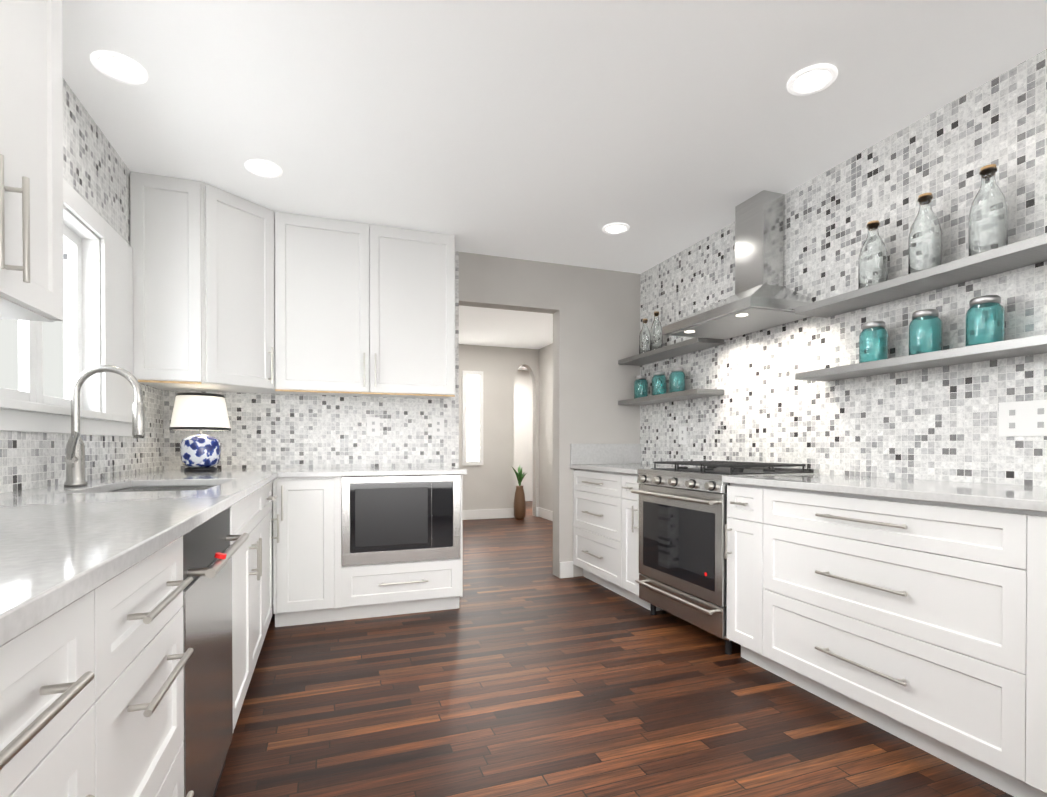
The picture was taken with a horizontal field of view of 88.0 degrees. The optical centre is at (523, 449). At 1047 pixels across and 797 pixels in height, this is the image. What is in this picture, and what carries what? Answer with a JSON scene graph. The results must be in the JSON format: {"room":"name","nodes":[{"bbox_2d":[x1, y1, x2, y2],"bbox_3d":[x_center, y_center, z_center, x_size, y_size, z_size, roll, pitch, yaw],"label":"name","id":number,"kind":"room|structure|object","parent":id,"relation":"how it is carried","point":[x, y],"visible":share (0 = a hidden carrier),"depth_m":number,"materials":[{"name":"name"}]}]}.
{"room":"kitchen","nodes":[
{"label":"kitchen","id":0,"kind":"room"},
{"bbox_2d":[0,77,162,492],"bbox_3d":[-1.443,-0.206,0.865,0.140,2.540,5.730,0,0,-20],"label":"wall","id":1,"kind":"structure","parent":0,"point":[96,174],"depth_m":2.45,"materials":[{"name":"tile"}]},
{"bbox_2d":[0,0,63,321],"bbox_3d":[-1.111,-0.896,0.738,0.398,1.153,1.248,0,0,-20],"label":"upper cabinet","id":2,"kind":"object","parent":1,"relation":"attached to","point":[31,205],"visible":1,"depth_m":1.25,"materials":[{"name":"white wood"}]},
{"bbox_2d":[0,398,132,436],"bbox_3d":[-1.817,-0.114,2.036,0.145,0.100,1.765,0,0,-20],"label":"window sill","id":3,"kind":"structure","parent":1,"relation":"attached to","point":[20,416],"depth_m":2.03,"materials":[{"name":"white"}]},
{"bbox_2d":[0,179,132,416],"bbox_3d":[-1.834,-0.604,2.037,0.118,0.920,1.745,0,0,-20],"label":"window","id":4,"kind":"structure","parent":1,"relation":"in","point":[94,339],"depth_m":2.49,"materials":[{"name":"white"}]},
{"bbox_2d":[130,171,221,391],"bbox_3d":[-2.037,-0.934,3.217,0.329,1.112,0.608,0,0,-20],"label":"upper cabinet","id":5,"kind":"object","parent":1,"relation":"attached to","point":[166,211],"depth_m":2.94,"materials":[{"name":"white wood"}]},
{"bbox_2d":[163,251,458,469],"bbox_3d":[-1.417,-0.227,3.844,1.920,2.540,0.140,0,0,-20],"label":"tiled wall","id":6,"kind":"structure","parent":0,"point":[268,430],"depth_m":3.79,"materials":[{"name":"tile"}]},
{"bbox_2d":[202,182,277,393],"bbox_3d":[-1.721,-0.935,3.331,0.344,1.112,0.608,0,0,-20],"label":"upper cabinet","id":7,"kind":"object","parent":6,"relation":"attached to","point":[234,293],"depth_m":3.17,"materials":[{"name":"white wood"}]},
{"bbox_2d":[270,210,277,390],"bbox_3d":[-1.661,-0.924,3.191,0.331,1.090,0.277,0,0,-20],"label":"upper cabinet","id":8,"kind":"object","parent":6,"relation":"attached to","point":[273,214],"depth_m":3.37,"materials":[{"name":"white wood"}]},
{"bbox_2d":[278,212,454,398],"bbox_3d":[-1.067,-0.938,3.714,1.144,1.112,0.328,0,0,-20],"label":"upper cabinet","id":9,"kind":"object","parent":6,"relation":"attached to","point":[365,309],"depth_m":3.55,"materials":[{"name":"white wood"}]},
{"bbox_2d":[367,417,379,435],"bbox_3d":[-1.077,-0.168,3.888,0.090,0.135,0.006,0,0,-20],"label":"electrical outlet","id":10,"kind":"object","parent":6,"relation":"attached to","point":[373,426],"visible":1,"depth_m":3.89,"materials":[{"name":"white plastic"}]},
{"bbox_2d":[432,418,443,435],"bbox_3d":[-0.637,-0.174,4.046,0.090,0.135,0.006,0,0,-20],"label":"electrical outlet","id":11,"kind":"object","parent":6,"relation":"attached to","point":[437,426],"visible":1,"depth_m":4.04,"materials":[{"name":"white plastic"}]},
{"bbox_2d":[459,344,538,515],"bbox_3d":[-1.031,-0.256,7.860,2.920,2.540,0.140,0,0,-20],"label":"wall","id":12,"kind":"structure","parent":0,"point":[488,483],"depth_m":8.02,"materials":[{"name":"paint"}]},
{"bbox_2d":[462,370,482,464],"bbox_3d":[-0.735,-0.461,7.878,0.310,1.370,0.020,0,0,-20],"label":"window","id":13,"kind":"structure","parent":12,"relation":"in","point":[472,417],"depth_m":7.88,"materials":[{"name":"white glass"}]},
{"bbox_2d":[462,508,513,519],"bbox_3d":[-1.259,0.945,7.704,2.380,0.140,0.015,0,0,-20],"label":"baseboard","id":14,"kind":"structure","parent":12,"relation":"attached to","point":[509,512],"depth_m":7.96,"materials":[{"name":"white wood"}]},
{"bbox_2d":[514,370,532,500],"bbox_3d":[-0.271,-0.275,10.449,3.700,2.540,0.100,0,0,-20],"label":"wall","id":15,"kind":"structure","parent":0,"point":[523,423],"depth_m":10.50,"materials":[{"name":"paint"}]},
{"bbox_2d":[539,343,552,510],"bbox_3d":[0.893,-0.247,6.612,0.140,2.540,3.510,0,0,-20],"label":"wall","id":16,"kind":"structure","parent":0,"point":[545,427],"depth_m":7.96,"materials":[{"name":"paint"}]},
{"bbox_2d":[537,507,552,520],"bbox_3d":[0.818,0.953,6.593,0.020,0.140,3.509,0,0,-20],"label":"baseboard","id":17,"kind":"structure","parent":16,"relation":"attached to","point":[543,513],"depth_m":7.96,"materials":[{"name":"white wood"}]},
{"bbox_2d":[459,252,639,577],"bbox_3d":[0.230,-0.232,4.435,1.580,2.540,0.140,0,0,-20],"label":"wall","id":18,"kind":"structure","parent":0,"point":[595,312],"depth_m":4.44,"materials":[{"name":"paint"}]},
{"bbox_2d":[570,444,640,463],"bbox_3d":[0.692,0.033,4.516,0.653,0.169,0.020,0,0,-20],"label":"backsplash","id":19,"kind":"structure","parent":18,"relation":"attached to","point":[605,453],"depth_m":4.50,"materials":[{"name":"stone"}]},
{"bbox_2d":[62,0,1046,369],"bbox_3d":[0.422,-1.544,4.718,6.260,0.080,11.740,0,0,-20],"label":"ceiling","id":20,"kind":"structure","parent":0,"point":[564,132],"depth_m":2.31,"materials":[{"name":"white paint"}]},
{"bbox_2d":[90,50,147,83],"bbox_3d":[-1.564,-1.479,2.100,0.180,0.009,0.180,0,0,-20],"label":"recessed light","id":21,"kind":"object","parent":20,"relation":"in","point":[119,67],"visible":1,"depth_m":2.10,"materials":[{"name":"white"}]},
{"bbox_2d":[245,159,282,177],"bbox_3d":[-1.372,-1.485,2.865,0.180,0.009,0.180,0,0,-20],"label":"recessed light","id":22,"kind":"object","parent":20,"relation":"in","point":[263,168],"visible":1,"depth_m":2.86,"materials":[{"name":"white"}]},
{"bbox_2d":[603,223,629,233],"bbox_3d":[0.624,-1.490,3.654,0.180,0.009,0.180,0,0,-20],"label":"recessed light","id":23,"kind":"object","parent":20,"relation":"in","point":[616,228],"visible":1,"depth_m":3.65,"materials":[{"name":"white plastic"}]},
{"bbox_2d":[787,64,837,95],"bbox_3d":[1.156,-1.480,2.171,0.180,0.009,0.180,0,0,-20],"label":"recessed light","id":24,"kind":"object","parent":20,"relation":"in","point":[813,79],"visible":1,"depth_m":2.17,"materials":[{"name":"white plastic"}]},
{"bbox_2d":[214,501,1013,796],"bbox_3d":[-0.491,1.069,4.409,8.200,0.060,11.740,0,0,-20],"label":"floor","id":25,"kind":"structure","parent":0,"point":[522,670],"depth_m":2.18,"materials":[{"name":"brown wood"}]},
{"bbox_2d":[0,579,111,796],"bbox_3d":[-0.837,0.623,0.415,0.688,0.888,0.471,0,0,-20],"label":"base cabinet","id":26,"kind":"object","parent":25,"relation":"on","point":[92,694],"depth_m":0.65,"materials":[{"name":"white wood"}]},
{"bbox_2d":[112,536,191,796],"bbox_3d":[-0.998,0.620,0.864,0.688,0.888,0.483,0,0,-20],"label":"base cabinet","id":27,"kind":"object","parent":25,"relation":"on","point":[149,660],"depth_m":0.98,"materials":[{"name":"white wood"}]},
{"bbox_2d":[110,481,275,626],"bbox_3d":[-1.674,0.606,2.747,0.688,0.888,0.458,0,0,-20],"label":"base cabinet","id":28,"kind":"object","parent":25,"relation":"on","point":[254,511],"depth_m":2.59,"materials":[{"name":"white wood"}]},
{"bbox_2d":[182,507,248,796],"bbox_3d":[-1.154,0.618,1.401,0.742,0.884,0.624,0,0,-20],"label":"dishwasher","id":29,"kind":"object","parent":25,"relation":"on","point":[209,550],"visible":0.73,"depth_m":1.43,"materials":[{"name":"metal"}]},
{"bbox_2d":[192,529,267,731],"bbox_3d":[-1.445,0.727,2.111,0.688,0.655,0.897,0,0,-20],"label":"base cabinet","id":30,"kind":"object","parent":25,"relation":"on","point":[250,561],"depth_m":2.17,"materials":[{"name":"white wood"}]},
{"bbox_2d":[276,496,278,542],"bbox_3d":[-1.861,0.603,3.269,0.688,0.888,0.650,0,0,-20],"label":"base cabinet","id":31,"kind":"object","parent":25,"relation":"on","point":[277,518],"depth_m":3.05,"materials":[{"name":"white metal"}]},
{"bbox_2d":[0,468,279,646],"bbox_3d":[-1.172,0.155,1.389,0.720,0.030,4.648,0,0,-20],"label":"countertop","id":32,"kind":"structure","parent":31,"relation":"on","point":[62,547],"depth_m":1.00,"materials":[{"name":"stone"}]},
{"bbox_2d":[64,365,144,486],"bbox_3d":[-1.577,-0.094,2.034,0.255,0.457,0.109,0,0,-20],"label":"faucet","id":33,"kind":"object","parent":32,"relation":"on","point":[74,459],"visible":1,"depth_m":2.02,"materials":[{"name":"silver metal"}]},
{"bbox_2d":[111,486,213,491],"bbox_3d":[-1.408,0.274,2.119,0.426,0.213,0.716,0,0,-20],"label":"sink","id":34,"kind":"object","parent":32,"relation":"in","point":[139,489],"depth_m":2.42,"materials":[{"name":"metal"}]},
{"bbox_2d":[180,468,255,469],"bbox_3d":[-1.830,0.142,3.272,0.390,0.030,0.658,0,0,-20],"label":"countertop","id":35,"kind":"structure","parent":31,"relation":"on","point":[255,468],"depth_m":3.47,"materials":[{"name":"stone"}]},
{"bbox_2d":[169,393,230,471],"bbox_3d":[-1.927,-0.102,3.237,0.320,0.457,0.320,0,0,-20],"label":"lamp","id":36,"kind":"object","parent":35,"relation":"on","point":[200,413],"visible":1,"depth_m":3.15,"materials":[{"name":"fabric"}]},
{"bbox_2d":[273,474,462,626],"bbox_3d":[-1.012,0.600,3.569,1.110,0.889,0.658,0,0,-20],"label":"base cabinet","id":37,"kind":"object","parent":25,"relation":"on","point":[315,580],"visible":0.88,"depth_m":3.22,"materials":[{"name":"white wood"}]},
{"bbox_2d":[276,466,466,477],"bbox_3d":[-0.987,0.140,3.575,1.103,0.030,0.658,0,0,-20],"label":"countertop","id":38,"kind":"structure","parent":37,"relation":"on","point":[415,470],"depth_m":3.33,"materials":[{"name":"stone"}]},
{"bbox_2d":[341,474,459,565],"bbox_3d":[-0.823,0.427,3.570,0.721,0.532,0.466,0,0,-20],"label":"microwave","id":39,"kind":"object","parent":37,"relation":"in","point":[398,518],"visible":0.98,"depth_m":3.35,"materials":[{"name":"metal"}]},
{"bbox_2d":[508,466,526,519],"bbox_3d":[-0.100,0.617,7.937,0.273,0.790,0.294,0,0,-20],"label":"plant","id":40,"kind":"object","parent":25,"relation":"on","point":[519,506],"visible":1,"depth_m":7.87,"materials":[{"name":"green plant"}]},
{"bbox_2d":[573,469,616,592],"bbox_3d":[0.831,0.596,4.167,0.628,0.888,0.778,0,0,-20],"label":"base cabinet","id":41,"kind":"object","parent":25,"relation":"on","point":[594,492],"depth_m":4.06,"materials":[{"name":"white wood"}]},
{"bbox_2d":[617,473,661,610],"bbox_3d":[1.003,0.599,3.690,0.628,0.888,0.237,0,0,-20],"label":"base cabinet","id":42,"kind":"object","parent":25,"relation":"on","point":[627,502],"depth_m":3.63,"materials":[{"name":"white wood"}]},
{"bbox_2d":[631,461,818,654],"bbox_3d":[1.134,0.562,3.185,0.702,0.972,0.789,0,0,-20],"label":"range","id":43,"kind":"object","parent":25,"relation":"on","point":[682,560],"visible":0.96,"depth_m":3.00,"materials":[{"name":"metal"}]},
{"bbox_2d":[724,483,756,664],"bbox_3d":[1.352,0.607,2.710,0.632,0.888,0.241,0,0,-20],"label":"base cabinet","id":44,"kind":"object","parent":25,"relation":"on","point":[740,553],"depth_m":2.62,"materials":[{"name":"white wood"}]},
{"bbox_2d":[757,485,1016,795],"bbox_3d":[1.562,0.611,2.126,0.632,0.888,1.001,0,0,-20],"label":"base cabinet","id":45,"kind":"object","parent":25,"relation":"on","point":[921,624],"depth_m":1.89,"materials":[{"name":"white wood"}]},
{"bbox_2d":[570,464,1046,511],"bbox_3d":[1.471,0.149,2.337,0.658,0.030,4.648,0,0,-20],"label":"countertop","id":46,"kind":"structure","parent":45,"relation":"on","point":[1025,497],"depth_m":2.02,"materials":[{"name":"stone"}]},
{"bbox_2d":[1013,509,1046,796],"bbox_3d":[1.763,0.615,1.565,0.632,0.888,0.190,0,0,-20],"label":"base cabinet","id":47,"kind":"object","parent":25,"relation":"on","point":[1031,525],"depth_m":1.53,"materials":[{"name":"white wood"}]},
{"bbox_2d":[640,49,1046,486],"bbox_3d":[1.983,-0.215,2.095,0.140,2.540,5.730,0,0,-20],"label":"wall","id":48,"kind":"structure","parent":0,"point":[939,423],"depth_m":2.59,"materials":[{"name":"tile"}]},
{"bbox_2d":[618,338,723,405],"bbox_3d":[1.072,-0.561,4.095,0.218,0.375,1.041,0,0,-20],"label":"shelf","id":49,"kind":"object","parent":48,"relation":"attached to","point":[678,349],"visible":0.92,"depth_m":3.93,"materials":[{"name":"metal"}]},
{"bbox_2d":[634,376,647,397],"bbox_3d":[0.958,-0.507,4.418,0.112,0.189,0.112,0,0,-20],"label":"jar","id":50,"kind":"object","parent":49,"relation":"in","point":[640,386],"visible":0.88,"depth_m":4.37,"materials":[{"name":"teal glass"}]},
{"bbox_2d":[639,319,649,353],"bbox_3d":[0.978,-0.901,4.359,0.094,0.299,0.094,0,0,-20],"label":"bottle","id":51,"kind":"object","parent":49,"relation":"on","point":[644,341],"visible":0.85,"depth_m":4.32,"materials":[{"name":"clear glass"}]},
{"bbox_2d":[650,312,662,350],"bbox_3d":[1.032,-0.910,4.208,0.094,0.319,0.094,0,0,-20],"label":"bottle","id":52,"kind":"object","parent":49,"relation":"on","point":[656,338],"visible":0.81,"depth_m":4.17,"materials":[{"name":"clear glass"}]},
{"bbox_2d":[652,371,666,394],"bbox_3d":[1.045,-0.505,4.173,0.112,0.189,0.112,0,0,-20],"label":"jar","id":53,"kind":"object","parent":49,"relation":"in","point":[659,382],"visible":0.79,"depth_m":4.13,"materials":[{"name":"teal glass"}]},
{"bbox_2d":[669,367,684,392],"bbox_3d":[1.123,-0.503,3.957,0.112,0.189,0.112,0,0,-20],"label":"jar","id":54,"kind":"object","parent":49,"relation":"in","point":[677,379],"visible":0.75,"depth_m":3.91,"materials":[{"name":"teal glass"}]},
{"bbox_2d":[679,426,686,443],"bbox_3d":[1.196,-0.109,4.071,0.006,0.135,0.090,0,0,-20],"label":"electrical outlet","id":55,"kind":"object","parent":48,"relation":"attached to","point":[682,434],"visible":1,"depth_m":4.06,"materials":[{"name":"white plastic"}]},
{"bbox_2d":[662,190,816,339],"bbox_3d":[1.250,-1.108,3.180,0.498,0.765,0.770,0,0,-20],"label":"range hood","id":56,"kind":"object","parent":48,"relation":"attached to","point":[763,298],"visible":0.98,"depth_m":3.14,"materials":[{"name":"metal"}]},
{"bbox_2d":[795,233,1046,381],"bbox_3d":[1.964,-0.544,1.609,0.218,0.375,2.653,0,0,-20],"label":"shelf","id":57,"kind":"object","parent":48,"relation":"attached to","point":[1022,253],"visible":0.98,"depth_m":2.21,"materials":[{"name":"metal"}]},
{"bbox_2d":[858,220,887,288],"bbox_3d":[1.633,-0.901,2.533,0.116,0.324,0.116,0,0,-20],"label":"clear bottle","id":58,"kind":"object","parent":57,"relation":"on","point":[873,262],"visible":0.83,"depth_m":2.49,"materials":[{"name":"clear glass"}]},
{"bbox_2d":[859,321,887,362],"bbox_3d":[1.635,-0.496,2.531,0.116,0.194,0.116,0,0,-20],"label":"jar","id":59,"kind":"object","parent":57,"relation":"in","point":[873,340],"visible":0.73,"depth_m":2.49,"materials":[{"name":"teal glass"}]},
{"bbox_2d":[908,193,941,273],"bbox_3d":[1.712,-0.912,2.311,0.116,0.349,0.116,0,0,-20],"label":"clear bottle","id":60,"kind":"object","parent":57,"relation":"on","point":[925,243],"visible":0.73,"depth_m":2.27,"materials":[{"name":"clear glass"}]},
{"bbox_2d":[908,309,941,354],"bbox_3d":[1.713,-0.494,2.312,0.116,0.194,0.116,0,0,-20],"label":"jar","id":61,"kind":"object","parent":57,"relation":"in","point":[925,330],"visible":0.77,"depth_m":2.27,"materials":[{"name":"teal glass"}]},
{"bbox_2d":[965,295,1004,346],"bbox_3d":[1.789,-0.493,2.102,0.116,0.194,0.116,0,0,-20],"label":"jar","id":62,"kind":"object","parent":57,"relation":"in","point":[984,319],"visible":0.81,"depth_m":2.06,"materials":[{"name":"teal glass"}]},
{"bbox_2d":[968,164,1007,255],"bbox_3d":[1.792,-0.913,2.090,0.116,0.354,0.116,0,0,-20],"label":"clear bottle","id":63,"kind":"object","parent":57,"relation":"on","point":[988,223],"visible":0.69,"depth_m":2.06,"materials":[{"name":"clear glass"}]},
{"bbox_2d":[999,400,1046,436],"bbox_3d":[1.916,-0.119,2.064,0.006,0.135,0.180,0,0,-20],"label":"electrical outlet","id":64,"kind":"object","parent":48,"relation":"attached to","point":[1022,418],"visible":1,"depth_m":2.07,"materials":[{"name":"white plastic"}]},
{"label":"outside","id":65,"kind":"structure","parent":0,"visible":0},
{"bbox_2d":[0,319,63,398],"bbox_3d":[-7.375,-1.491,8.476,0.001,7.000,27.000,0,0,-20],"label":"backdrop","id":66,"kind":"structure","parent":65,"point":[53,360],"depth_m":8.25,"materials":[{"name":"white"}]}
]}

